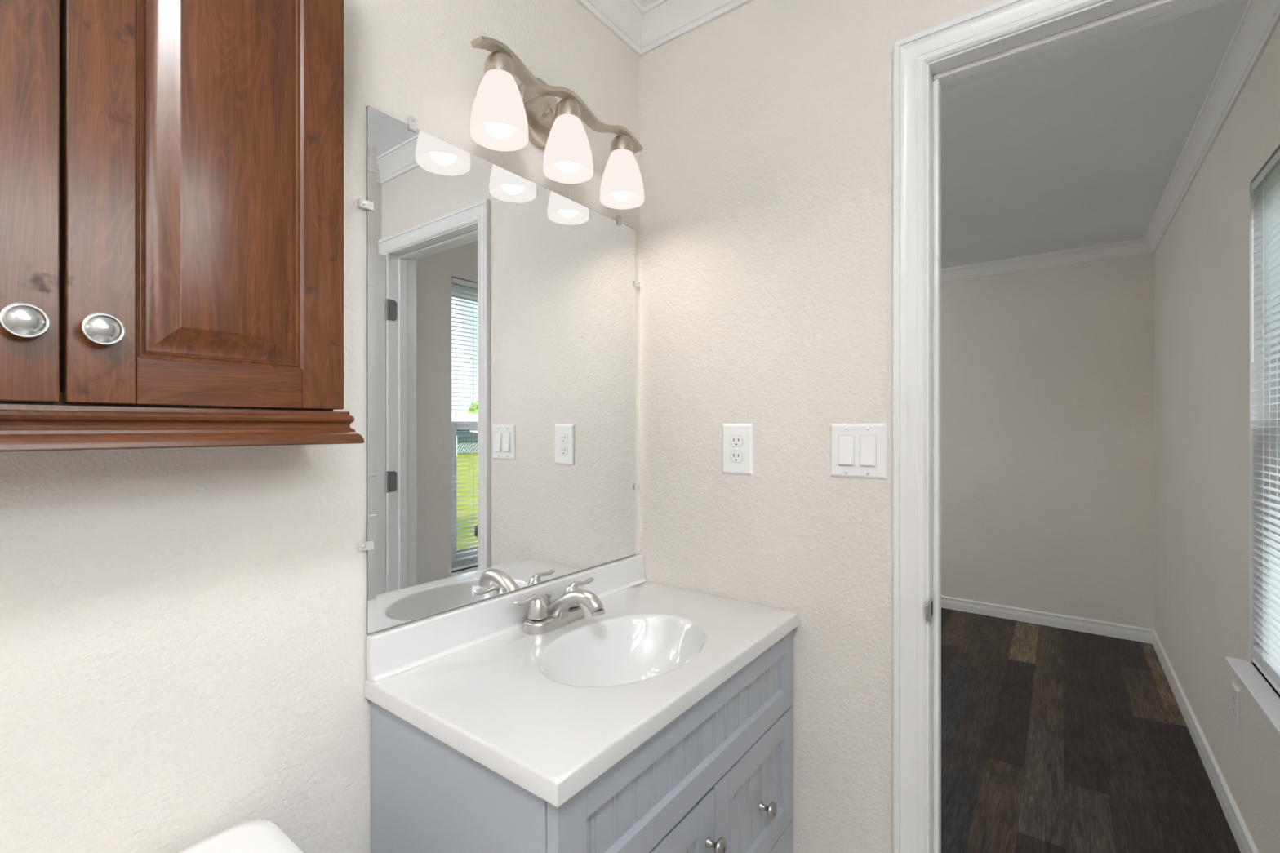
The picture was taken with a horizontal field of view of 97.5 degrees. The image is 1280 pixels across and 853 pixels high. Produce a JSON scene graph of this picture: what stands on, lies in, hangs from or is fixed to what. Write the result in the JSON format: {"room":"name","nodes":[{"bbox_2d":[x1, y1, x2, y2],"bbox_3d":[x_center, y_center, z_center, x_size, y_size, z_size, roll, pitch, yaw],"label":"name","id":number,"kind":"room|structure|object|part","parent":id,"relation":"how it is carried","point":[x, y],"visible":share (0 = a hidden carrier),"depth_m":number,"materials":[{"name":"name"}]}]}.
{"room":"bathroom","nodes":[
{"label":"bathroom","id":0,"kind":"room"},
{"bbox_2d":[0,0,639,852],"bbox_3d":[-0.739,0.085,0.704,0.120,2.431,2.540,0,0,37],"label":"wall","id":1,"kind":"structure","parent":0,"point":[183,630],"depth_m":0.81,"materials":[{"name":"beige paint"}]},
{"bbox_2d":[0,0,364,452],"bbox_3d":[-0.625,-0.369,0.590,0.195,0.782,0.592,0,0,37],"label":"upper cabinet","id":2,"kind":"object","parent":1,"relation":"attached to","point":[171,171],"visible":1,"depth_m":0.62,"materials":[{"name":"brown wood"}]},
{"bbox_3d":[-0.572,-0.099,0.521,0.027,0.032,0.032,0,0,37],"label":"knob","id":3,"kind":"part","parent":2,"relation":"part of","materials":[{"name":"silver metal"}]},
{"bbox_3d":[-0.656,-0.390,0.448,0.020,0.732,0.269,0,0,37],"label":"door","id":4,"kind":"part","parent":2,"relation":"part of","materials":[{"name":"brown wood"}]},
{"bbox_3d":[-0.540,-0.099,0.564,0.027,0.032,0.032,0,0,37],"label":"knob","id":5,"kind":"part","parent":2,"relation":"part of","materials":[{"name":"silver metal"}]},
{"bbox_3d":[-0.631,0.001,0.595,0.178,0.044,0.592,0,0,37],"label":"moulding","id":6,"kind":"part","parent":2,"relation":"part of","materials":[{"name":"brown wood"}]},
{"bbox_3d":[-0.493,-0.390,0.666,0.020,0.732,0.268,0,0,37],"label":"door","id":7,"kind":"part","parent":2,"relation":"part of","materials":[{"name":"brown wood"}]},
{"bbox_3d":[-0.493,-0.049,0.666,0.020,0.050,0.162,0,0,37],"label":"door rail","id":8,"kind":"part","parent":2,"relation":"part of","materials":[{"name":"brown wood"}]},
{"bbox_3d":[-0.488,-0.390,0.662,0.009,0.634,0.165,0,0,37],"label":"raised panel","id":9,"kind":"part","parent":2,"relation":"part of","materials":[{"name":"brown wood"}]},
{"bbox_2d":[356,198,373,210],"bbox_3d":[-0.467,-0.379,0.956,0.012,0.014,0.024,0,0,37],"label":"mirror clip","id":10,"kind":"object","parent":1,"relation":"attached to","point":[362,203],"visible":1,"depth_m":0.95,"materials":[{"name":"white plastic"}]},
{"bbox_2d":[356,540,373,551],"bbox_3d":[-0.467,0.202,0.956,0.012,0.014,0.024,0,0,37],"label":"mirror clip","id":11,"kind":"object","parent":1,"relation":"attached to","point":[364,545],"visible":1,"depth_m":0.95,"materials":[{"name":"white plastic"}]},
{"bbox_2d":[406,115,416,131],"bbox_3d":[-0.416,-0.554,1.024,0.012,0.024,0.014,0,0,37],"label":"mirror clip","id":12,"kind":"object","parent":1,"relation":"attached to","point":[411,121],"visible":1,"depth_m":1.02,"materials":[{"name":"white plastic"}]},
{"bbox_2d":[366,105,635,634],"bbox_3d":[-0.241,-0.099,1.263,0.005,0.904,0.756,0,0,37],"label":"wall mirror","id":13,"kind":"object","parent":1,"relation":"attached to","point":[501,305],"visible":1,"depth_m":1.16,"materials":[{"name":"white mirror"}]},
{"bbox_2d":[366,553,644,681],"bbox_3d":[-0.228,0.394,1.266,0.017,0.076,0.782,0,0,37],"label":"backsplash","id":14,"kind":"structure","parent":1,"relation":"attached to","point":[393,648],"depth_m":1.11,"materials":[{"name":"white stone"}]},
{"bbox_2d":[469,35,644,209],"bbox_3d":[-0.169,-0.669,1.237,0.151,0.233,0.496,0,0,37],"label":"vanity light","id":15,"kind":"object","parent":1,"relation":"attached to","point":[504,116],"visible":1,"depth_m":1.19,"materials":[{"name":"white glass"}]},
{"bbox_3d":[-0.268,-0.613,1.070,0.109,0.120,0.109,0,0,37],"label":"lamp shade","id":16,"kind":"part","parent":15,"relation":"part of","materials":[{"name":"white glass"}]},
{"bbox_3d":[-0.268,-0.604,1.070,0.060,0.100,0.060,0,0,37],"label":"bulb","id":17,"kind":"part","parent":15,"relation":"part of","materials":[{"name":"white glass"}]},
{"bbox_3d":[-0.230,-0.704,1.203,0.073,0.010,0.010,0,0,37],"label":"arm","id":18,"kind":"part","parent":15,"relation":"part of","materials":[{"name":"silver metal"}]},
{"bbox_3d":[-0.156,-0.613,1.220,0.109,0.120,0.109,0,0,37],"label":"lamp shade","id":19,"kind":"part","parent":15,"relation":"part of","materials":[{"name":"white glass"}]},
{"bbox_3d":[-0.156,-0.604,1.220,0.060,0.100,0.060,0,0,37],"label":"bulb","id":20,"kind":"part","parent":15,"relation":"part of","materials":[{"name":"white glass"}]},
{"bbox_3d":[-0.044,-0.613,1.369,0.109,0.120,0.109,0,0,37],"label":"lamp shade","id":21,"kind":"part","parent":15,"relation":"part of","materials":[{"name":"white glass"}]},
{"bbox_3d":[-0.044,-0.604,1.369,0.060,0.100,0.060,0,0,37],"label":"bulb","id":22,"kind":"part","parent":15,"relation":"part of","materials":[{"name":"white glass"}]},
{"bbox_2d":[615,215,621,226],"bbox_3d":[-0.057,-0.554,1.503,0.012,0.024,0.014,0,0,37],"label":"mirror clip","id":23,"kind":"object","parent":1,"relation":"attached to","point":[618,218],"visible":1,"depth_m":1.50,"materials":[{"name":"white plastic"}]},
{"bbox_2d":[634,280,639,287],"bbox_3d":[-0.010,-0.400,1.566,0.012,0.014,0.024,0,0,37],"label":"mirror clip","id":24,"kind":"object","parent":1,"relation":"attached to","point":[637,284],"visible":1,"depth_m":1.56,"materials":[{"name":"white plastic"}]},
{"bbox_2d":[634,484,639,489],"bbox_3d":[-0.010,0.166,1.566,0.012,0.014,0.024,0,0,37],"label":"mirror clip","id":25,"kind":"object","parent":1,"relation":"attached to","point":[637,486],"visible":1,"depth_m":1.56,"materials":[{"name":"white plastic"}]},
{"bbox_2d":[575,0,753,57],"bbox_3d":[-0.128,-1.090,0.246,1.407,0.082,2.300,0,0,37],"label":"trim","id":26,"kind":"structure","parent":1,"relation":"attached to","point":[646,29],"depth_m":1.49,"materials":[{"name":"white paint"}]},
{"bbox_2d":[640,0,1001,852],"bbox_3d":[-0.282,0.085,1.874,3.607,2.431,0.120,0,0,37],"label":"wall","id":27,"kind":"structure","parent":0,"point":[766,126],"depth_m":1.32,"materials":[{"name":"beige paint"}]},
{"bbox_2d":[722,423,752,475],"bbox_3d":[0.242,0.054,1.402,0.084,0.127,0.007,0,0,37],"label":"outlet","id":28,"kind":"object","parent":27,"relation":"attached to","point":[737,438],"visible":1,"depth_m":1.40,"materials":[{"name":"white plastic"}]},
{"bbox_2d":[729,451,742,462],"bbox_3d":[0.240,0.074,1.400,0.034,0.027,0.002,0,0,37],"label":"receptacle","id":29,"kind":"object","parent":28,"relation":"attached to","point":[735,456],"depth_m":1.40,"materials":[{"name":"white plastic"}]},
{"bbox_2d":[729,435,742,446],"bbox_3d":[0.240,0.035,1.400,0.034,0.027,0.002,0,0,37],"label":"receptacle","id":30,"kind":"object","parent":28,"relation":"attached to","point":[735,441],"depth_m":1.40,"materials":[{"name":"white plastic"}]},
{"bbox_2d":[830,423,886,479],"bbox_3d":[0.473,0.051,1.224,0.120,0.118,0.014,0,0,37],"label":"light switch","id":31,"kind":"object","parent":27,"relation":"attached to","point":[856,450],"visible":1,"depth_m":1.22,"materials":[{"name":"white plastic"}]},
{"bbox_3d":[0.456,0.051,1.238,0.033,0.066,0.002,0,0,37],"label":"rocker frame","id":32,"kind":"part","parent":31,"relation":"part of","materials":[{"name":"white plastic"}]},
{"bbox_3d":[0.492,0.051,1.211,0.033,0.066,0.002,0,0,37],"label":"rocker frame","id":33,"kind":"part","parent":31,"relation":"part of","materials":[{"name":"white plastic"}]},
{"bbox_2d":[893,0,1106,852],"bbox_3d":[0.826,0.248,0.958,0.733,2.104,0.017,0,0,37],"label":"trim","id":34,"kind":"structure","parent":27,"relation":"attached to","point":[912,54],"depth_m":1.15,"materials":[{"name":"white paint"}]},
{"bbox_2d":[925,0,1228,852],"bbox_3d":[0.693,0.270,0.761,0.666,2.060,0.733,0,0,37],"label":"door frame","id":35,"kind":"structure","parent":27,"relation":"in","point":[1108,19],"depth_m":1.16,"materials":[{"name":"white paint"}]},
{"bbox_3d":[0.596,0.374,1.151,0.006,0.058,0.055,0,0,37],"label":"strike plate","id":36,"kind":"part","parent":35,"relation":"part of","materials":[{"name":"silver metal"}]},
{"bbox_2d":[635,0,1248,268],"bbox_3d":[-0.016,-1.191,2.210,3.870,0.120,5.817,0,0,37],"label":"ceiling","id":37,"kind":"structure","parent":0,"point":[1082,147],"depth_m":2.20,"materials":[{"name":"paint"}]},
{"bbox_2d":[941,252,1155,629],"bbox_3d":[1.642,0.085,4.541,3.727,2.431,0.143,0,0,37],"label":"wall","id":38,"kind":"structure","parent":0,"point":[1048,374],"depth_m":3.66,"materials":[{"name":"beige paint"}]},
{"bbox_2d":[941,608,1240,852],"bbox_3d":[-0.016,1.360,2.210,3.870,0.120,5.817,0,0,37],"label":"floor","id":39,"kind":"structure","parent":0,"point":[1054,740],"depth_m":2.28,"materials":[{"name":"wood"}]},
{"bbox_2d":[1155,22,1279,852],"bbox_3d":[1.475,0.085,1.092,0.143,2.431,5.817,0,0,37],"label":"wall","id":40,"kind":"structure","parent":0,"point":[1202,257],"depth_m":2.03,"materials":[{"name":"beige paint"}]},
{"bbox_2d":[941,595,1258,852],"bbox_3d":[0.701,1.258,3.185,3.607,0.085,3.157,0,0,37],"label":"baseboard","id":41,"kind":"structure","parent":40,"relation":"attached to","point":[1245,842],"depth_m":3.27,"materials":[{"name":"white paint"}]},
{"bbox_2d":[941,0,1279,281],"bbox_3d":[0.701,-1.090,3.185,3.607,0.082,3.157,0,0,37],"label":"trim","id":42,"kind":"structure","parent":40,"relation":"attached to","point":[1260,20],"depth_m":2.21,"materials":[{"name":"white paint"}]},
{"bbox_2d":[1231,681,1239,729],"bbox_3d":[1.917,0.895,1.806,0.007,0.122,0.079,0,0,37],"label":"outlet","id":43,"kind":"object","parent":40,"relation":"attached to","point":[1235,691],"visible":1,"depth_m":1.79,"materials":[{"name":"white plastic"}]},
{"bbox_2d":[1232,705,1235,716],"bbox_3d":[1.915,0.914,1.808,0.002,0.027,0.034,0,0,37],"label":"receptacle","id":44,"kind":"object","parent":43,"relation":"attached to","point":[1233,706],"depth_m":1.80,"materials":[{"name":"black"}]},
{"bbox_2d":[1232,693,1235,704],"bbox_3d":[1.915,0.875,1.808,0.002,0.027,0.034,0,0,37],"label":"receptacle","id":45,"kind":"object","parent":43,"relation":"attached to","point":[1233,694],"depth_m":1.80,"materials":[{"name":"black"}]},
{"bbox_2d":[1225,143,1279,740],"bbox_3d":[1.614,-0.005,1.321,0.191,1.455,0.848,0,0,37],"label":"window","id":46,"kind":"structure","parent":40,"relation":"in","point":[1260,692],"depth_m":1.66,"materials":[{"name":"white paint"}]},
{"bbox_3d":[1.593,0.712,1.337,0.139,0.020,0.848,0,0,37],"label":"sill","id":47,"kind":"part","parent":46,"relation":"part of","materials":[{"name":"white paint"}]},
{"bbox_2d":[1249,148,1279,694],"bbox_3d":[1.586,-0.014,1.341,0.034,1.420,0.806,0,0,37],"label":"window blind","id":48,"kind":"object","parent":46,"relation":"attached to","point":[1266,657],"visible":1,"depth_m":1.57,"materials":[{"name":"grey paint"}]},
{"bbox_3d":[1.589,0.689,1.339,0.025,0.014,0.804,0,0,37],"label":"rail","id":49,"kind":"part","parent":48,"relation":"part of","materials":[{"name":"white plastic"}]},
{"bbox_3d":[1.760,-0.007,1.567,0.027,1.385,0.009,0,0,37],"label":"ladder cord","id":50,"kind":"part","parent":48,"relation":"part of","materials":[{"name":"white plastic"}]},
{"bbox_3d":[-0.111,1.299,0.269,1.407,0.003,2.358,0,0,37],"label":"floor","id":51,"kind":"structure","parent":0,"visible":0},
{"bbox_2d":[176,819,305,852],"bbox_3d":[-0.427,0.927,0.461,0.643,0.745,0.438,0,0,37],"label":"toilet","id":52,"kind":"object","parent":51,"relation":"on","point":[255,836],"visible":1,"depth_m":0.75,"materials":[{"name":"white ceramic"}]},
{"bbox_2d":[370,629,793,852],"bbox_3d":[-0.040,0.881,1.127,0.486,0.838,0.768,0,0,37],"label":"vanity cabinet","id":53,"kind":"object","parent":51,"relation":"on","point":[718,777],"visible":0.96,"depth_m":0.92,"materials":[{"name":"grey paint"}]},
{"bbox_2d":[364,553,799,807],"bbox_3d":[-0.050,0.458,1.132,0.463,0.204,0.783,0,0,37],"label":"sink","id":54,"kind":"object","parent":53,"relation":"in","point":[550,713],"visible":0.98,"depth_m":1.00,"materials":[{"name":"white ceramic"}]},
{"bbox_2d":[513,577,604,635],"bbox_3d":[-0.170,0.386,1.229,0.185,0.088,0.184,0,0,-4],"label":"faucet","id":55,"kind":"object","parent":54,"relation":"on","point":[566,609],"visible":1,"depth_m":1.18,"materials":[{"name":"silver metal"}]},
{"bbox_3d":[-0.233,0.380,1.174,0.088,0.057,0.044,0,0,-44],"label":"handle","id":56,"kind":"part","parent":55,"relation":"part of","materials":[{"name":"silver metal"}]},
{"bbox_3d":[-0.202,0.390,1.245,0.017,0.044,0.017,0,0,37],"label":"lift rod","id":57,"kind":"part","parent":55,"relation":"part of","materials":[{"name":"silver metal"}]},
{"bbox_3d":[-0.142,0.382,1.193,0.149,0.080,0.044,0,0,40],"label":"spout","id":58,"kind":"part","parent":55,"relation":"part of","materials":[{"name":"silver metal"}]},
{"bbox_3d":[-0.145,0.380,1.292,0.044,0.057,0.088,0,0,27],"label":"handle","id":59,"kind":"part","parent":55,"relation":"part of","materials":[{"name":"silver metal"}]},
{"bbox_3d":[0.120,0.553,1.009,0.020,0.183,0.766,0,0,37],"label":"drawer","id":60,"kind":"part","parent":53,"relation":"part of","materials":[{"name":"grey paint"}]},
{"bbox_3d":[0.008,0.929,0.859,0.020,0.552,0.392,0,0,37],"label":"door","id":61,"kind":"part","parent":53,"relation":"part of","materials":[{"name":"grey paint"}]},
{"bbox_3d":[0.134,0.734,0.982,0.034,0.034,0.034,0,0,37],"label":"knob","id":62,"kind":"part","parent":53,"relation":"part of","materials":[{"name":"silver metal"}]},
{"bbox_3d":[0.239,0.780,1.167,0.020,0.261,0.370,0,0,37],"label":"drawer","id":63,"kind":"part","parent":53,"relation":"part of","materials":[{"name":"grey paint"}]},
{"bbox_3d":[0.265,0.788,1.156,0.034,0.034,0.034,0,0,37],"label":"knob","id":64,"kind":"part","parent":53,"relation":"part of","materials":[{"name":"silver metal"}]},
{"bbox_3d":[0.239,1.060,1.167,0.020,0.291,0.370,0,0,37],"label":"drawer","id":65,"kind":"part","parent":53,"relation":"part of","materials":[{"name":"grey paint"}]}
]}

